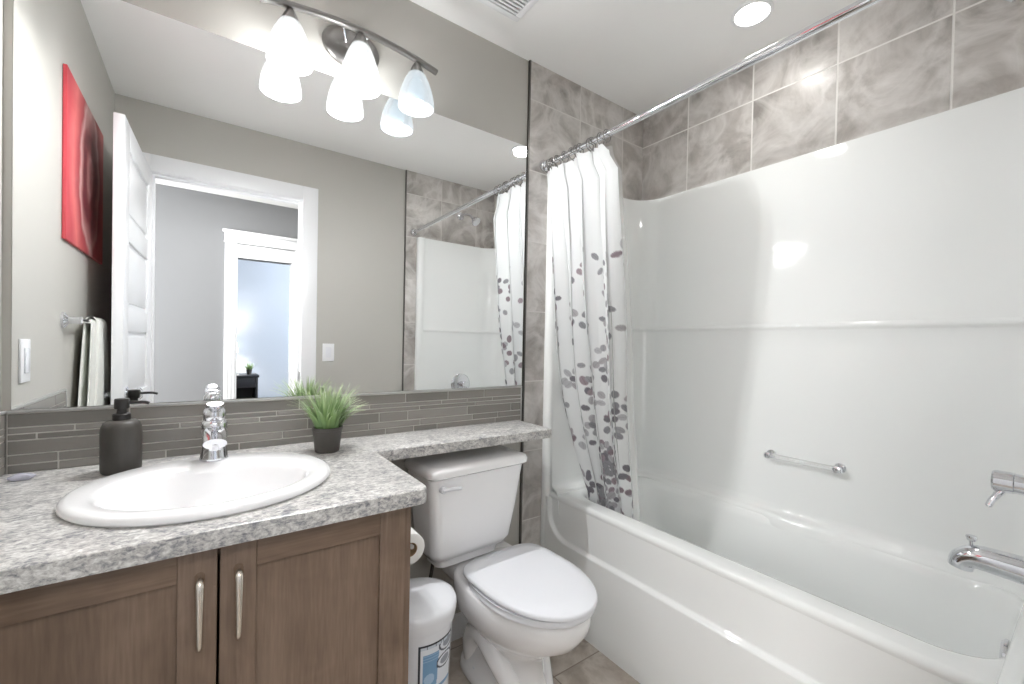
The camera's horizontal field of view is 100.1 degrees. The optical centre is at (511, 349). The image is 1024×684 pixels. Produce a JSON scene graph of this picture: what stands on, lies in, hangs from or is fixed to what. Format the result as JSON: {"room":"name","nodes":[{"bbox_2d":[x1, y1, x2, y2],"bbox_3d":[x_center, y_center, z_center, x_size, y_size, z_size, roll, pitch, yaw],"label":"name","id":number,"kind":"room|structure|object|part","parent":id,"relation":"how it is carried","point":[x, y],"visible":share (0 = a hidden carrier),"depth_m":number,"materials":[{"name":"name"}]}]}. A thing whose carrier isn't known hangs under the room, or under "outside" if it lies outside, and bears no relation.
{"room":"bathroom","nodes":[
{"label":"bathroom","id":0,"kind":"room"},
{"bbox_2d":[0,0,2,410],"bbox_3d":[-0.807,-0.050,0.354,0.120,2.440,1.720,1,1,-36],"label":"wall","id":1,"kind":"structure","parent":0,"point":[1,1],"depth_m":1.00,"materials":[{"name":"paint"}]},
{"bbox_2d":[0,411,5,476],"bbox_3d":[-1.040,0.225,0.787,0.010,0.150,0.557,1,1,-36],"label":"backsplash","id":2,"kind":"structure","parent":1,"relation":"attached to","point":[2,416],"depth_m":1.00,"materials":[{"name":"tile"}]},
{"bbox_2d":[1,0,528,613],"bbox_3d":[-0.233,-0.055,1.761,2.450,2.440,0.100,1,1,-36],"label":"wall","id":3,"kind":"structure","parent":0,"point":[478,83],"depth_m":1.54,"materials":[{"name":"paint"}]},
{"bbox_2d":[6,386,521,473],"bbox_3d":[-0.577,0.226,1.455,1.520,0.150,0.010,1,1,-36],"label":"backsplash","id":4,"kind":"structure","parent":3,"relation":"attached to","point":[53,438],"depth_m":1.28,"materials":[{"name":"tile"}]},
{"bbox_2d":[11,0,526,409],"bbox_3d":[-0.563,-0.376,1.451,1.514,1.052,0.006,1,1,-36],"label":"wall mirror","id":5,"kind":"object","parent":3,"relation":"attached to","point":[195,217],"visible":0.9,"depth_m":1.26,"materials":[{"name":"silver mirror"}]},
{"bbox_2d":[259,0,437,117],"bbox_3d":[-0.503,-0.962,1.383,0.549,0.245,0.159,1,1,-36],"label":"vanity light","id":6,"kind":"object","parent":3,"relation":"attached to","point":[349,44],"visible":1,"depth_m":1.35,"materials":[{"name":"white glass"}]},
{"bbox_3d":[-0.651,-0.900,1.257,0.123,0.119,0.123,1,1,-36],"label":"lamp shade","id":7,"kind":"part","parent":6,"relation":"part of","materials":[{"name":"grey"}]},
{"bbox_3d":[-0.651,-0.912,1.257,0.058,0.102,0.058,1,1,-36],"label":"bulb","id":8,"kind":"part","parent":6,"relation":"part of","materials":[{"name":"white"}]},
{"bbox_3d":[-0.544,-1.032,1.378,0.009,0.032,0.095,1,1,-9],"label":"arm","id":9,"kind":"part","parent":6,"relation":"part of","materials":[{"name":"silver metal"}]},
{"bbox_3d":[-0.486,-0.906,1.375,0.123,0.134,0.123,1,1,-36],"label":"lamp shade","id":10,"kind":"part","parent":6,"relation":"part of","materials":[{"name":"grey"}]},
{"bbox_3d":[-0.331,-0.896,1.486,0.123,0.117,0.123,1,1,-36],"label":"lamp shade","id":11,"kind":"part","parent":6,"relation":"part of","materials":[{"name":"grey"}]},
{"bbox_3d":[-0.331,-0.907,1.485,0.058,0.102,0.058,1,1,-36],"label":"bulb","id":12,"kind":"part","parent":6,"relation":"part of","materials":[{"name":"white glass"}]},
{"bbox_2d":[451,612,467,641],"bbox_3d":[-0.270,1.115,1.696,0.735,0.100,0.014,1,1,-36],"label":"baseboard","id":13,"kind":"structure","parent":3,"relation":"attached to","point":[459,622],"depth_m":1.73,"materials":[{"name":"white paint"}]},
{"bbox_2d":[519,60,530,543],"bbox_3d":[0.054,-0.051,1.898,0.008,2.440,0.011,1,1,-36],"label":"trim","id":14,"kind":"structure","parent":3,"relation":"attached to","point":[529,66],"depth_m":1.89,"materials":[{"name":"grey metal"}]},
{"bbox_2d":[521,61,643,544],"bbox_3d":[0.373,-0.048,2.128,0.779,2.440,0.009,1,1,-36],"label":"wall tile","id":15,"kind":"structure","parent":3,"relation":"attached to","point":[564,113],"depth_m":1.95,"materials":[{"name":"grey tile"}]},
{"bbox_2d":[448,637,639,683],"bbox_3d":[0.146,1.231,1.107,2.570,0.100,1.660,1,1,-36],"label":"floor","id":16,"kind":"structure","parent":0,"point":[585,664],"depth_m":1.58,"materials":[{"name":"tile"}]},
{"bbox_2d":[0,507,410,683],"bbox_3d":[-0.712,0.752,0.991,0.783,0.826,0.623,1,1,-36],"label":"vanity cabinet","id":17,"kind":"object","parent":16,"relation":"on","point":[325,604],"visible":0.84,"depth_m":0.79,"materials":[{"name":"brown wood"}]},
{"bbox_3d":[-0.685,0.702,0.679,0.354,0.714,0.019,1,1,-36],"label":"door","id":18,"kind":"part","parent":17,"relation":"part of","materials":[{"name":"brown wood"}]},
{"bbox_3d":[-0.542,0.461,0.743,0.016,0.136,0.035,1,1,-36],"label":"handle","id":19,"kind":"part","parent":17,"relation":"part of","materials":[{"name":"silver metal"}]},
{"bbox_3d":[-0.495,0.461,0.776,0.016,0.136,0.035,1,1,-36],"label":"handle","id":20,"kind":"part","parent":17,"relation":"part of","materials":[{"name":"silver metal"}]},
{"bbox_2d":[0,420,551,594],"bbox_3d":[-0.409,0.325,1.201,1.514,0.034,0.618,1,1,-36],"label":"countertop","id":21,"kind":"structure","parent":17,"relation":"on","point":[38,548],"depth_m":0.84,"materials":[{"name":"stone"}]},
{"bbox_2d":[7,473,35,481],"bbox_3d":[-1.116,0.288,0.976,0.047,0.016,0.026,1,1,-36],"label":"soap bar","id":22,"kind":"object","parent":21,"relation":"on","point":[19,476],"visible":1,"depth_m":0.97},
{"bbox_2d":[99,398,149,475],"bbox_3d":[-0.955,0.208,1.048,0.079,0.180,0.078,1,1,13],"label":"soap dispenser","id":23,"kind":"object","parent":21,"relation":"on","point":[121,437],"visible":0.95,"depth_m":1.02,"materials":[{"name":"black plastic"}]},
{"bbox_2d":[99,418,142,475],"bbox_3d":[-0.956,0.234,1.049,0.078,0.128,0.078,1,1,-36],"label":"bottle","id":24,"kind":"object","parent":23,"relation":"attached to","point":[120,439],"depth_m":1.02,"materials":[{"name":"black plastic"}]},
{"bbox_2d":[55,452,330,527],"bbox_3d":[-0.676,0.361,0.969,0.491,0.150,0.450,1,1,-36],"label":"sink","id":25,"kind":"object","parent":21,"relation":"in","point":[190,489],"visible":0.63,"depth_m":0.97,"materials":[{"name":"white ceramic"}]},
{"bbox_2d":[199,402,228,461],"bbox_3d":[-0.742,0.204,1.070,0.063,0.158,0.155,1,1,-36],"label":"faucet","id":26,"kind":"object","parent":21,"relation":"on","point":[214,427],"visible":1,"depth_m":1.08,"materials":[{"name":"silver metal"}]},
{"bbox_3d":[-0.731,0.214,1.054,0.058,0.046,0.114,1,1,-36],"label":"spout","id":27,"kind":"part","parent":26,"relation":"part of","materials":[{"name":"silver metal"}]},
{"bbox_3d":[-0.746,0.141,1.075,0.043,0.032,0.086,1,1,-36],"label":"lever","id":28,"kind":"part","parent":26,"relation":"part of","materials":[{"name":"silver metal"}]},
{"bbox_2d":[287,382,365,453],"bbox_3d":[-0.546,0.198,1.278,0.236,0.212,0.250,1,1,-36],"label":"potted plant","id":29,"kind":"object","parent":21,"relation":"on","point":[327,415],"visible":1,"depth_m":1.25,"materials":[{"name":"green plant"}]},
{"bbox_3d":[-0.553,0.266,1.284,0.086,0.074,0.086,1,1,-36],"label":"pot","id":30,"kind":"part","parent":29,"relation":"part of","materials":[{"name":"black ceramic"}]},
{"bbox_3d":[-0.396,0.705,0.885,0.348,0.714,0.019,1,1,-36],"label":"door","id":31,"kind":"part","parent":17,"relation":"part of","materials":[{"name":"brown wood"}]},
{"bbox_3d":[-0.568,0.757,0.789,0.783,0.826,0.020,1,1,-36],"label":"frame","id":32,"kind":"part","parent":17,"relation":"part of","materials":[{"name":"brown wood"}]},
{"bbox_2d":[408,577,456,683],"bbox_3d":[-0.289,0.952,1.303,0.233,0.434,0.233,1,1,-36],"label":"container","id":33,"kind":"object","parent":16,"relation":"on","point":[432,602],"visible":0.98,"depth_m":1.23,"materials":[{"name":"white plastic"}]},
{"bbox_3d":[-0.285,0.769,1.300,0.233,0.069,0.233,1,1,-36],"label":"lid","id":34,"kind":"part","parent":33,"relation":"part of","materials":[{"name":"white plastic"}]},
{"bbox_2d":[404,445,597,683],"bbox_3d":[-0.027,0.783,1.455,0.470,0.778,0.643,1,1,-39],"label":"toilet","id":35,"kind":"object","parent":16,"relation":"on","point":[524,605],"visible":1,"depth_m":1.44,"materials":[{"name":"white ceramic"}]},
{"bbox_2d":[429,563,433,577],"bbox_3d":[-0.328,0.890,1.594,0.044,0.252,0.100,1,1,-36],"label":"supply hose","id":36,"kind":"object","parent":35,"relation":"attached to","point":[432,565],"visible":0.15,"depth_m":1.56,"materials":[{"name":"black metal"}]},
{"bbox_3d":[-0.204,0.466,1.431,0.082,0.024,0.029,1,1,-27],"label":"flush handle","id":37,"kind":"part","parent":35,"relation":"part of","materials":[{"name":"white plastic"}]},
{"bbox_3d":[-0.172,0.600,1.605,0.400,0.340,0.204,1,1,-39],"label":"tank","id":38,"kind":"part","parent":35,"relation":"part of","materials":[{"name":"white ceramic"}]},
{"bbox_3d":[-0.165,0.409,1.599,0.428,0.040,0.229,1,1,-39],"label":"tank lid","id":39,"kind":"part","parent":35,"relation":"part of","materials":[{"name":"white ceramic"}]},
{"bbox_3d":[0.076,0.757,1.411,0.350,0.022,0.448,1,1,-39],"label":"seat lid","id":40,"kind":"part","parent":35,"relation":"part of","materials":[{"name":"white plastic"}]},
{"bbox_3d":[0.076,0.779,1.411,0.354,0.018,0.430,1,1,-39],"label":"seat","id":41,"kind":"part","parent":35,"relation":"part of","materials":[{"name":"white plastic"}]},
{"bbox_2d":[540,87,1023,683],"bbox_3d":[0.846,0.205,1.556,0.670,1.968,1.481,1,1,-36],"label":"bathtub","id":42,"kind":"object","parent":16,"relation":"on","point":[858,303],"visible":0.82,"depth_m":1.50,"materials":[{"name":"white plastic"}]},
{"bbox_2d":[549,476,1023,683],"bbox_3d":[0.831,0.865,1.563,0.630,0.405,1.470,1,1,-36],"label":"basin","id":43,"kind":"object","parent":42,"relation":"attached to","point":[709,587],"depth_m":1.38,"materials":[{"name":"white plastic"}]},
{"bbox_2d":[764,450,846,472],"bbox_3d":[1.111,0.428,1.643,0.048,0.036,0.269,1,1,-36],"label":"grab bar","id":44,"kind":"object","parent":42,"relation":"attached to","point":[839,467],"visible":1,"depth_m":1.61,"materials":[{"name":"silver metal"}]},
{"bbox_3d":[1.044,0.425,1.738,0.048,0.036,0.036,1,1,-36],"label":"post","id":45,"kind":"part","parent":44,"relation":"part of","materials":[{"name":"silver metal"}]},
{"bbox_3d":[1.179,0.430,1.548,0.048,0.036,0.036,1,1,-36],"label":"post","id":46,"kind":"part","parent":44,"relation":"part of","materials":[{"name":"silver metal"}]},
{"bbox_2d":[947,534,1023,584],"bbox_3d":[1.200,0.525,1.065,0.084,0.096,0.166,1,1,-36],"label":"tub spout","id":47,"kind":"object","parent":42,"relation":"attached to","point":[1006,565],"visible":1,"depth_m":1.06,"materials":[{"name":"silver metal"}]},
{"bbox_2d":[985,470,1023,507],"bbox_3d":[1.237,0.329,1.050,0.164,0.164,0.100,1,1,-36],"label":"shower valve","id":48,"kind":"object","parent":42,"relation":"attached to","point":[1002,482],"visible":1,"depth_m":1.05,"materials":[{"name":"silver metal"}]},
{"bbox_3d":[1.213,0.368,1.074,0.039,0.058,0.023,2,1,29],"label":"lever","id":49,"kind":"part","parent":48,"relation":"part of","materials":[{"name":"silver metal"}]},
{"bbox_3d":[1.203,0.748,1.048,0.080,0.080,0.013,1,1,-36],"label":"overflow plate","id":50,"kind":"part","parent":42,"relation":"part of","materials":[{"name":"silver metal"}]},
{"bbox_2d":[410,0,856,113],"bbox_3d":[0.215,-1.308,1.051,2.570,0.100,1.720,1,1,-36],"label":"ceiling","id":51,"kind":"structure","parent":0,"point":[636,55],"depth_m":1.72,"materials":[{"name":"paint"}]},
{"bbox_2d":[478,0,538,21],"bbox_3d":[-0.013,-1.260,1.449,0.282,0.014,0.284,1,1,-36],"label":"exhaust fan","id":52,"kind":"object","parent":51,"relation":"attached to","point":[514,10],"visible":1,"depth_m":1.57,"materials":[{"name":"white paint"}]},
{"bbox_2d":[731,0,773,27],"bbox_3d":[0.891,-1.247,1.591,0.142,0.008,0.142,1,1,-36],"label":"recessed light","id":53,"kind":"object","parent":51,"relation":"in","point":[751,13],"visible":1,"depth_m":1.59,"materials":[{"name":"white paint"}]},
{"bbox_2d":[735,2,769,24],"bbox_3d":[0.891,-1.246,1.591,0.113,0.002,0.113,1,1,23],"label":"diffuser","id":54,"kind":"object","parent":53,"relation":"attached to","point":[748,13],"depth_m":1.59,"materials":[{"name":"white plastic"}]},
{"bbox_2d":[642,0,1023,200],"bbox_3d":[1.176,-0.027,1.786,0.129,2.440,1.500,1,1,-36],"label":"wall","id":55,"kind":"structure","parent":0,"point":[888,64],"depth_m":1.60,"materials":[{"name":"tile"}]},
{"bbox_3d":[0.838,-0.018,0.548,3.020,2.440,0.120,1,1,-36],"label":"wall","id":56,"kind":"structure","parent":0,"visible":0},
{"bbox_3d":[1.251,-0.015,0.923,0.754,2.440,0.009,1,1,-36],"label":"wall tile","id":57,"kind":"structure","parent":56,"relation":"attached to","visible":0},
{"bbox_2d":[539,0,882,171],"bbox_3d":[0.575,-0.814,1.335,0.052,0.052,1.482,1,1,-36],"label":"curtain rod","id":58,"kind":"object","parent":57,"relation":"attached to","point":[858,6],"visible":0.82,"depth_m":1.23,"materials":[{"name":"silver metal"}]},
{"bbox_2d":[542,129,632,517],"bbox_3d":[0.343,-0.004,1.834,0.264,1.679,0.413,1,1,-36],"label":"shower curtain","id":59,"kind":"object","parent":58,"relation":"hanging from","point":[584,205],"visible":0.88,"depth_m":1.76,"materials":[{"name":"white fabric"}]},
{"bbox_3d":[-0.354,0.549,1.240,0.086,0.044,0.157,1,1,-36],"label":"toilet paper holder","id":60,"kind":"object","parent":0,"visible":0},
{"bbox_2d":[410,527,424,564],"bbox_3d":[-0.314,0.561,1.246,0.088,0.088,0.100,1,1,-36],"label":"toilet paper roll","id":61,"kind":"object","parent":60,"relation":"hanging from","point":[417,540],"visible":0.2,"depth_m":1.22,"materials":[{"name":"white paper"}]}
]}

